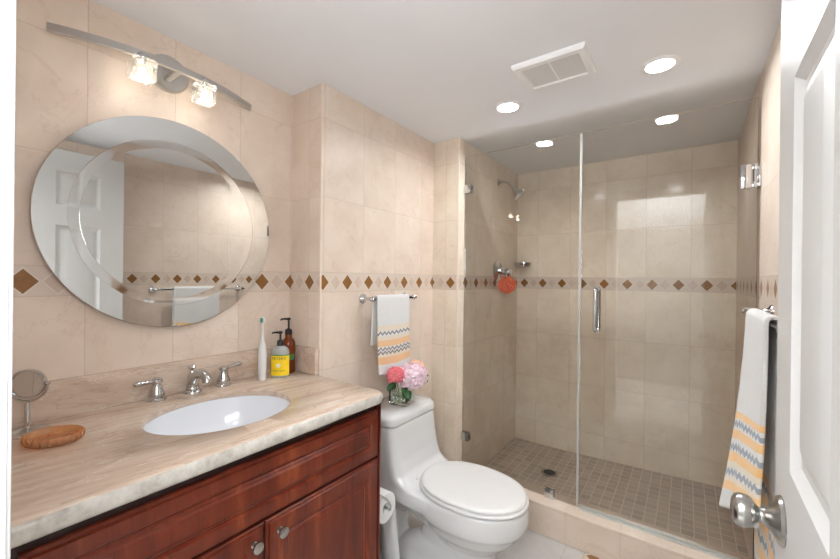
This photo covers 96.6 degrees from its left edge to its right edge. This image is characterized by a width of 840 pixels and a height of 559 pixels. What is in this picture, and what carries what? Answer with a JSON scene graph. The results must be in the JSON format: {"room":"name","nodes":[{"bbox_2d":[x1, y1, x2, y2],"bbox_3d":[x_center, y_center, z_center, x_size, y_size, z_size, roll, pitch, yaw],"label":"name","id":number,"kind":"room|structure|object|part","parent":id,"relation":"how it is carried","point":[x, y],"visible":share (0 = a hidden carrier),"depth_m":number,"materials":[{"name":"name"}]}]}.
{"room":"bathroom","nodes":[
{"label":"bathroom","id":0,"kind":"room"},
{"bbox_2d":[12,0,292,380],"bbox_3d":[-0.965,0.216,1.310,0.120,2.130,1.099,1,0,36],"label":"wall","id":1,"kind":"structure","parent":0,"point":[65,85],"depth_m":1.18,"materials":[{"name":"tile"}]},
{"bbox_2d":[12,346,274,428],"bbox_3d":[-0.880,0.346,1.310,0.020,0.110,0.997,1,0,36],"label":"backsplash","id":2,"kind":"structure","parent":1,"relation":"attached to","point":[65,397],"depth_m":1.19,"materials":[{"name":"stone"}]},
{"bbox_2d":[46,22,250,109],"bbox_3d":[-0.833,-0.693,1.246,0.150,0.166,0.586,1,0,36],"label":"vanity light","id":3,"kind":"object","parent":1,"relation":"attached to","point":[164,71],"visible":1,"depth_m":1.22,"materials":[{"name":"silver metal"}]},
{"bbox_2d":[136,52,148,64],"bbox_3d":[-0.851,-0.678,1.148,0.030,0.026,0.030,1,0,36],"label":"socket","id":4,"kind":"object","parent":3,"relation":"attached to","point":[143,57],"depth_m":1.14,"materials":[{"name":"silver metal"}]},
{"bbox_3d":[-0.852,-0.643,1.148,0.065,0.065,0.065,1,0,36],"label":"lamp shade","id":5,"kind":"part","parent":3,"relation":"part of","materials":[{"name":"clear glass"}]},
{"bbox_3d":[-0.852,-0.637,1.148,0.019,0.026,0.019,1,0,36],"label":"bulb","id":6,"kind":"part","parent":3,"relation":"part of","materials":[{"name":"white"}]},
{"bbox_2d":[199,78,208,88],"bbox_3d":[-0.746,-0.677,1.295,0.030,0.026,0.030,1,0,36],"label":"socket","id":7,"kind":"object","parent":3,"relation":"attached to","point":[203,82],"depth_m":1.28,"materials":[{"name":"silver metal"}]},
{"bbox_3d":[-0.746,-0.642,1.295,0.064,0.065,0.065,1,0,36],"label":"lamp shade","id":8,"kind":"part","parent":3,"relation":"part of","materials":[{"name":"clear glass"}]},
{"bbox_2d":[30,116,268,326],"bbox_3d":[-0.864,-0.193,1.316,0.030,0.713,0.713,1,0,36],"label":"wall mirror","id":9,"kind":"object","parent":1,"relation":"attached to","point":[145,220],"visible":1,"depth_m":1.24,"materials":[{"name":"clear glass"}]},
{"bbox_3d":[-0.852,-0.193,1.308,0.002,0.511,0.511,1,0,36],"label":"glass","id":10,"kind":"part","parent":9,"relation":"part of","materials":[{"name":"mirror"}]},
{"bbox_2d":[290,83,433,397],"bbox_3d":[-0.309,0.223,2.050,0.326,2.130,0.868,1,0,36],"label":"wall","id":11,"kind":"structure","parent":0,"point":[378,194],"depth_m":1.77,"materials":[{"name":"tile"}]},
{"bbox_2d":[318,82,323,348],"bbox_3d":[-0.424,-0.274,1.604,0.008,1.138,0.008,1,0,36],"label":"trim","id":12,"kind":"structure","parent":11,"relation":"attached to","point":[322,83],"depth_m":1.60,"materials":[{"name":"tile"}]},
{"bbox_2d":[359,292,416,303],"bbox_3d":[-0.151,0.094,1.918,0.082,0.048,0.370,1,0,36],"label":"towel rail","id":13,"kind":"object","parent":11,"relation":"attached to","point":[363,298],"visible":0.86,"depth_m":1.79,"materials":[{"name":"silver metal"}]},
{"bbox_3d":[-0.244,0.093,1.788,0.082,0.048,0.048,1,0,36],"label":"post","id":14,"kind":"part","parent":13,"relation":"part of","materials":[{"name":"silver metal"}]},
{"bbox_2d":[370,294,409,374],"bbox_3d":[-0.142,0.270,1.874,0.055,0.389,0.258,1,0,36],"label":"hand towel","id":15,"kind":"object","parent":13,"relation":"hanging from","point":[390,331],"visible":0.97,"depth_m":1.84,"materials":[{"name":"white fabric"}]},
{"bbox_2d":[91,0,781,174],"bbox_3d":[0.355,-0.884,1.558,1.956,0.100,3.027,1,0,36],"label":"ceiling","id":16,"kind":"structure","parent":0,"point":[439,70],"depth_m":1.41,"materials":[{"name":"paint"}]},
{"bbox_2d":[494,100,521,112],"bbox_3d":[0.425,-0.831,1.808,0.134,0.004,0.134,1,0,36],"label":"recessed light","id":17,"kind":"object","parent":16,"relation":"in","point":[510,106],"visible":1,"depth_m":1.80,"materials":[{"name":"white"}]},
{"bbox_2d":[511,41,596,91],"bbox_3d":[0.527,-0.822,1.470,0.270,0.020,0.215,1,0,36],"label":"ceiling vent","id":18,"kind":"object","parent":16,"relation":"in","point":[573,62],"visible":1,"depth_m":1.45,"materials":[{"name":"white plastic"}]},
{"bbox_2d":[522,63,557,86],"bbox_3d":[0.483,-0.820,1.502,0.101,0.004,0.155,1,0,36],"label":"grille","id":19,"kind":"object","parent":18,"relation":"attached to","point":[541,74],"depth_m":1.50,"materials":[{"name":"white plastic"}]},
{"bbox_2d":[550,53,586,78],"bbox_3d":[0.572,-0.819,1.439,0.101,0.004,0.155,1,0,36],"label":"grille","id":20,"kind":"object","parent":18,"relation":"attached to","point":[572,65],"depth_m":1.44,"materials":[{"name":"white plastic"}]},
{"bbox_2d":[640,55,680,74],"bbox_3d":[0.925,-0.825,1.443,0.134,0.004,0.134,1,0,36],"label":"recessed light","id":21,"kind":"object","parent":16,"relation":"in","point":[661,64],"visible":1,"depth_m":1.43,"materials":[{"name":"white"}]},
{"bbox_2d":[431,138,517,465],"bbox_3d":[0.289,0.230,2.733,0.502,2.130,0.940,1,0,36],"label":"wall","id":22,"kind":"structure","parent":0,"point":[488,226],"depth_m":2.38,"materials":[{"name":"tile"}]},
{"bbox_2d":[454,138,459,460],"bbox_3d":[0.219,0.149,2.209,0.010,1.970,0.008,1,0,36],"label":"trim","id":23,"kind":"structure","parent":22,"relation":"attached to","point":[458,138],"depth_m":2.21,"materials":[{"name":"tile"}]},
{"bbox_2d":[493,260,511,280],"bbox_3d":[0.588,-0.064,2.627,0.102,0.144,0.144,1,0,36],"label":"shower valve","id":24,"kind":"object","parent":22,"relation":"attached to","point":[498,270],"visible":1,"depth_m":2.62,"materials":[{"name":"silver metal"}]},
{"bbox_3d":[0.600,-0.041,2.607,0.058,0.074,0.070,1,0,36],"label":"lever","id":25,"kind":"part","parent":24,"relation":"part of","materials":[{"name":"silver metal"}]},
{"bbox_2d":[497,268,516,293],"bbox_3d":[0.606,0.010,2.606,0.131,0.185,0.130,1,0,-22],"label":"loofah","id":26,"kind":"object","parent":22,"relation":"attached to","point":[508,284],"visible":0.98,"depth_m":2.57,"materials":[{"name":"orange plastic"}]},
{"bbox_2d":[497,179,523,199],"bbox_3d":[0.637,-0.632,2.611,0.189,0.164,0.076,1,0,36],"label":"shower fixture","id":27,"kind":"object","parent":22,"relation":"attached to","point":[517,194],"visible":1,"depth_m":2.58,"materials":[{"name":"silver metal"}]},
{"bbox_3d":[0.609,-0.663,2.631,0.111,0.074,0.019,1,0,36],"label":"arm","id":28,"kind":"part","parent":27,"relation":"part of","materials":[{"name":"silver metal"}]},
{"bbox_2d":[379,511,599,558],"bbox_3d":[0.330,1.346,1.560,1.956,0.100,3.027,1,0,36],"label":"floor","id":29,"kind":"structure","parent":0,"point":[532,545],"depth_m":1.80,"materials":[{"name":"tile"}]},
{"bbox_2d":[10,403,380,558],"bbox_3d":[-0.652,0.866,1.149,0.584,0.837,0.986,1,0,36],"label":"vanity cabinet","id":30,"kind":"object","parent":29,"relation":"on","point":[314,494],"visible":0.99,"depth_m":1.02,"materials":[{"name":"brown wood"}]},
{"bbox_2d":[11,370,382,548],"bbox_3d":[-0.649,0.424,1.143,0.590,0.040,0.993,1,0,36],"label":"countertop","id":31,"kind":"structure","parent":30,"relation":"on","point":[93,463],"depth_m":0.90,"materials":[{"name":"stone"}]},
{"bbox_2d":[12,369,52,439],"bbox_3d":[-1.024,0.317,0.977,0.096,0.166,0.096,1,0,36],"label":"mirror","id":32,"kind":"object","parent":31,"relation":"on","point":[27,383],"visible":0.82,"depth_m":0.97,"materials":[{"name":"silver metal"}]},
{"bbox_2d":[132,361,241,402],"bbox_3d":[-0.777,0.354,1.311,0.152,0.097,0.358,1,0,36],"label":"faucet","id":33,"kind":"object","parent":31,"relation":"on","point":[157,393],"visible":1,"depth_m":1.30,"materials":[{"name":"silver metal"}]},
{"bbox_3d":[-0.896,0.336,1.214,0.018,0.018,0.061,1,0,29],"label":"lever","id":34,"kind":"part","parent":33,"relation":"part of","materials":[{"name":"silver metal"}]},
{"bbox_3d":[-0.878,0.364,1.248,0.058,0.074,0.058,1,0,36],"label":"handle","id":35,"kind":"part","parent":33,"relation":"part of","materials":[{"name":"silver metal"}]},
{"bbox_3d":[-0.817,0.336,1.341,0.028,0.062,0.028,1,0,36],"label":"lift rod","id":36,"kind":"part","parent":33,"relation":"part of","materials":[{"name":"silver metal"}]},
{"bbox_3d":[-0.776,0.356,1.312,0.152,0.094,0.060,1,0,36],"label":"spout","id":37,"kind":"part","parent":33,"relation":"part of","materials":[{"name":"silver metal"}]},
{"bbox_3d":[-0.750,0.365,1.428,0.058,0.074,0.058,1,0,36],"label":"handle","id":38,"kind":"part","parent":33,"relation":"part of","materials":[{"name":"silver metal"}]},
{"bbox_3d":[-0.724,0.333,1.456,0.018,0.025,0.062,1,0,44],"label":"lever","id":39,"kind":"part","parent":33,"relation":"part of","materials":[{"name":"silver metal"}]},
{"bbox_2d":[143,395,289,434],"bbox_3d":[-0.617,0.503,1.173,0.377,0.155,0.441,1,0,36],"label":"sink","id":40,"kind":"object","parent":31,"relation":"in","point":[230,412],"visible":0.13,"depth_m":1.31,"materials":[{"name":"white ceramic"}]},
{"bbox_2d":[258,317,266,380],"bbox_3d":[-0.634,0.277,1.505,0.032,0.253,0.032,1,0,36],"label":"electric toothbrush","id":41,"kind":"object","parent":31,"relation":"on","point":[262,354],"visible":1,"depth_m":1.49,"materials":[{"name":"white plastic"}]},
{"bbox_3d":[-0.634,0.328,1.506,0.032,0.152,0.032,1,0,36],"label":"handle","id":42,"kind":"part","parent":41,"relation":"part of","materials":[{"name":"white plastic"}]},
{"bbox_2d":[271,331,289,377],"bbox_3d":[-0.581,0.309,1.557,0.075,0.190,0.052,1,0,-9],"label":"hand soap bottle","id":43,"kind":"object","parent":31,"relation":"on","point":[280,355],"visible":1,"depth_m":1.54,"materials":[{"name":"yellow plastic"}]},
{"bbox_2d":[280,317,294,372],"bbox_3d":[-0.576,0.285,1.638,0.059,0.238,0.057,1,0,36],"label":"pump bottle","id":44,"kind":"object","parent":31,"relation":"on","point":[289,342],"visible":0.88,"depth_m":1.62,"materials":[{"name":"plastic"}]},
{"bbox_2d":[295,345,318,374],"bbox_3d":[-0.513,0.350,1.649,0.182,0.110,0.020,1,0,36],"label":"side splash","id":45,"kind":"object","parent":31,"relation":"on","point":[306,358],"visible":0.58,"depth_m":1.62,"materials":[{"name":"stone"}]},
{"bbox_3d":[-0.563,0.917,0.834,0.021,0.515,0.462,1,0,36],"label":"door","id":46,"kind":"part","parent":30,"relation":"part of","materials":[{"name":"brown wood"}]},
{"bbox_3d":[-0.428,0.701,0.981,0.026,0.031,0.031,1,0,36],"label":"knob","id":47,"kind":"part","parent":30,"relation":"part of","materials":[{"name":"silver metal"}]},
{"bbox_3d":[-0.383,0.701,1.043,0.026,0.031,0.031,1,0,36],"label":"knob","id":48,"kind":"part","parent":30,"relation":"part of","materials":[{"name":"silver metal"}]},
{"bbox_3d":[-0.294,0.920,1.210,0.021,0.515,0.455,1,0,36],"label":"door","id":49,"kind":"part","parent":30,"relation":"part of","materials":[{"name":"brown wood"}]},
{"bbox_3d":[-0.293,0.820,1.494,0.349,0.738,0.006,1,0,36],"label":"panel","id":50,"kind":"part","parent":30,"relation":"part of","materials":[{"name":"brown wood"}]},
{"bbox_2d":[380,495,390,510],"bbox_3d":[-0.189,0.850,1.465,0.144,0.094,0.072,1,0,36],"label":"toilet roll holder","id":51,"kind":"object","parent":30,"relation":"attached to","point":[381,496],"visible":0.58,"depth_m":1.44,"materials":[{"name":"silver metal"}]},
{"bbox_2d":[380,487,399,558],"bbox_3d":[-0.162,1.021,1.509,0.100,0.370,0.156,1,0,36],"label":"toilet roll","id":52,"kind":"object","parent":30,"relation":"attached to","point":[388,525],"visible":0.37,"depth_m":1.54,"materials":[{"name":"paper"}]},
{"bbox_2d":[379,392,528,558],"bbox_3d":[0.113,0.956,1.710,0.766,0.675,0.384,1,0,36],"label":"toilet","id":53,"kind":"object","parent":29,"relation":"on","point":[466,510],"visible":0.86,"depth_m":1.64,"materials":[{"name":"ceramic"}]},
{"bbox_2d":[389,382,413,406],"bbox_3d":[-0.089,0.565,1.870,0.096,0.101,0.096,1,0,28],"label":"vase","id":54,"kind":"object","parent":53,"relation":"on","point":[394,398],"visible":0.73,"depth_m":1.86,"materials":[{"name":"clear glass"}]},
{"bbox_2d":[386,366,404,396],"bbox_3d":[-0.120,0.504,1.798,0.094,0.176,0.117,1,0,-22],"label":"flower","id":55,"kind":"object","parent":54,"relation":"in","point":[395,372],"visible":0.98,"depth_m":1.76,"materials":[{"name":"pink plant"}]},
{"bbox_2d":[397,362,427,398],"bbox_3d":[-0.041,0.500,1.846,0.152,0.184,0.166,1,0,36],"label":"flower","id":56,"kind":"object","parent":54,"relation":"in","point":[415,376],"visible":0.84,"depth_m":1.80,"materials":[{"name":"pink plant"}]},
{"bbox_2d":[402,359,428,396],"bbox_3d":[-0.026,0.503,1.930,0.093,0.179,0.150,1,0,36],"label":"flower","id":57,"kind":"object","parent":54,"relation":"in","point":[420,362],"visible":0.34,"depth_m":1.93,"materials":[{"name":"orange plant"}]},
{"bbox_3d":[-0.106,0.640,1.869,0.218,0.048,0.384,1,0,36],"label":"tank lid","id":58,"kind":"part","parent":53,"relation":"part of","materials":[{"name":"ceramic"}]},
{"bbox_3d":[0.227,0.892,1.629,0.471,0.018,0.352,1,0,36],"label":"seat lid","id":59,"kind":"part","parent":53,"relation":"part of","materials":[{"name":"white plastic"}]},
{"bbox_3d":[0.227,0.911,1.629,0.484,0.015,0.362,1,0,36],"label":"seat","id":60,"kind":"part","parent":53,"relation":"part of","materials":[{"name":"white plastic"}]},
{"bbox_2d":[512,478,752,558],"bbox_3d":[0.790,1.222,1.873,1.334,0.159,0.152,1,0,36],"label":"shower curb","id":61,"kind":"object","parent":29,"relation":"on","point":[602,538],"visible":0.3,"depth_m":1.76,"materials":[{"name":"tile"}]},
{"bbox_2d":[461,133,582,506],"bbox_3d":[0.534,0.201,2.071,0.667,1.876,0.034,1,0,36],"label":"glass panel","id":62,"kind":"object","parent":61,"relation":"on","point":[468,189],"visible":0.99,"depth_m":1.87,"materials":[{"name":"glass"}]},
{"bbox_2d":[577,506,729,558],"bbox_3d":[1.065,1.143,1.684,0.666,0.005,0.040,1,0,36],"label":"threshold strip","id":63,"kind":"object","parent":61,"relation":"on","point":[579,508],"visible":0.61,"depth_m":1.67,"materials":[{"name":"plastic"}]},
{"bbox_2d":[484,437,747,555],"bbox_3d":[1.065,1.265,2.258,1.334,0.078,0.797,1,0,36],"label":"floor","id":64,"kind":"structure","parent":0,"point":[690,508],"depth_m":2.21,"materials":[{"name":"tile"}]},
{"bbox_2d":[541,469,556,476],"bbox_3d":[0.842,1.262,2.438,0.100,0.010,0.100,1,0,36],"label":"shower drain","id":65,"kind":"object","parent":64,"relation":"on","point":[547,472],"visible":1,"depth_m":2.44,"materials":[{"name":"silver metal"}]},
{"bbox_2d":[515,140,737,486],"bbox_3d":[1.188,0.240,2.741,1.956,2.130,0.120,1,0,36],"label":"wall","id":66,"kind":"structure","parent":0,"point":[657,378],"depth_m":2.49,"materials":[{"name":"tile"}]},
{"bbox_2d":[514,262,531,267],"bbox_3d":[0.792,-0.112,2.884,0.137,0.037,0.114,1,0,36],"label":"soap tray","id":67,"kind":"object","parent":66,"relation":"attached to","point":[516,264],"visible":1,"depth_m":2.84,"materials":[{"name":"silver metal"}]},
{"bbox_2d":[735,20,780,558],"bbox_3d":[1.054,0.240,0.976,0.120,2.130,2.907,1,0,36],"label":"wall","id":68,"kind":"structure","parent":0,"point":[757,247],"depth_m":1.49,"materials":[{"name":"tile"}]},
{"bbox_2d":[578,97,761,558],"bbox_3d":[1.077,0.204,1.682,0.664,1.870,0.111,1,0,36],"label":"door","id":69,"kind":"structure","parent":68,"relation":"in","point":[746,182],"depth_m":1.63,"materials":[{"name":"glass"}]},
{"bbox_3d":[0.867,0.147,1.833,0.028,0.228,0.111,1,0,36],"label":"handle","id":70,"kind":"part","parent":69,"relation":"part of","materials":[{"name":"silver metal"}]},
{"bbox_2d":[741,305,777,332],"bbox_3d":[0.962,0.106,1.017,0.080,0.048,0.675,1,0,36],"label":"towel rail","id":71,"kind":"object","parent":68,"relation":"attached to","point":[770,309],"visible":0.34,"depth_m":1.24,"materials":[{"name":"silver metal"}]},
{"bbox_2d":[719,308,777,558],"bbox_3d":[0.888,0.461,1.012,0.104,0.752,0.326,1,0,36],"label":"hand towel","id":72,"kind":"object","parent":71,"relation":"hanging from","point":[751,464],"visible":0.87,"depth_m":0.96,"materials":[{"name":"white fabric"}]},
{"bbox_3d":[1.144,0.107,1.271,0.080,0.048,0.048,1,0,36],"label":"post","id":73,"kind":"part","parent":71,"relation":"part of","materials":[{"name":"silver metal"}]},
{"bbox_3d":[-0.558,0.222,0.404,1.836,2.130,0.100,1,0,36],"label":"wall","id":74,"kind":"structure","parent":0,"visible":0},
{"bbox_2d":[0,0,15,558],"bbox_3d":[-0.184,0.231,0.146,0.805,2.120,0.116,1,0,36],"label":"door frame","id":75,"kind":"structure","parent":74,"relation":"attached to","point":[7,7],"depth_m":0.38,"materials":[{"name":"white paint"}]},
{"bbox_2d":[730,0,839,558],"bbox_3d":[0.390,0.275,0.317,0.151,2.030,0.765,1,0,36],"label":"panelled door","id":76,"kind":"structure","parent":74,"relation":"in","point":[803,516],"depth_m":0.47,"materials":[{"name":"white paint"}]},
{"bbox_3d":[0.523,0.373,0.605,0.034,0.050,0.050,1,0,36],"label":"knob","id":77,"kind":"part","parent":76,"relation":"part of","materials":[{"name":"silver metal"}]}
]}

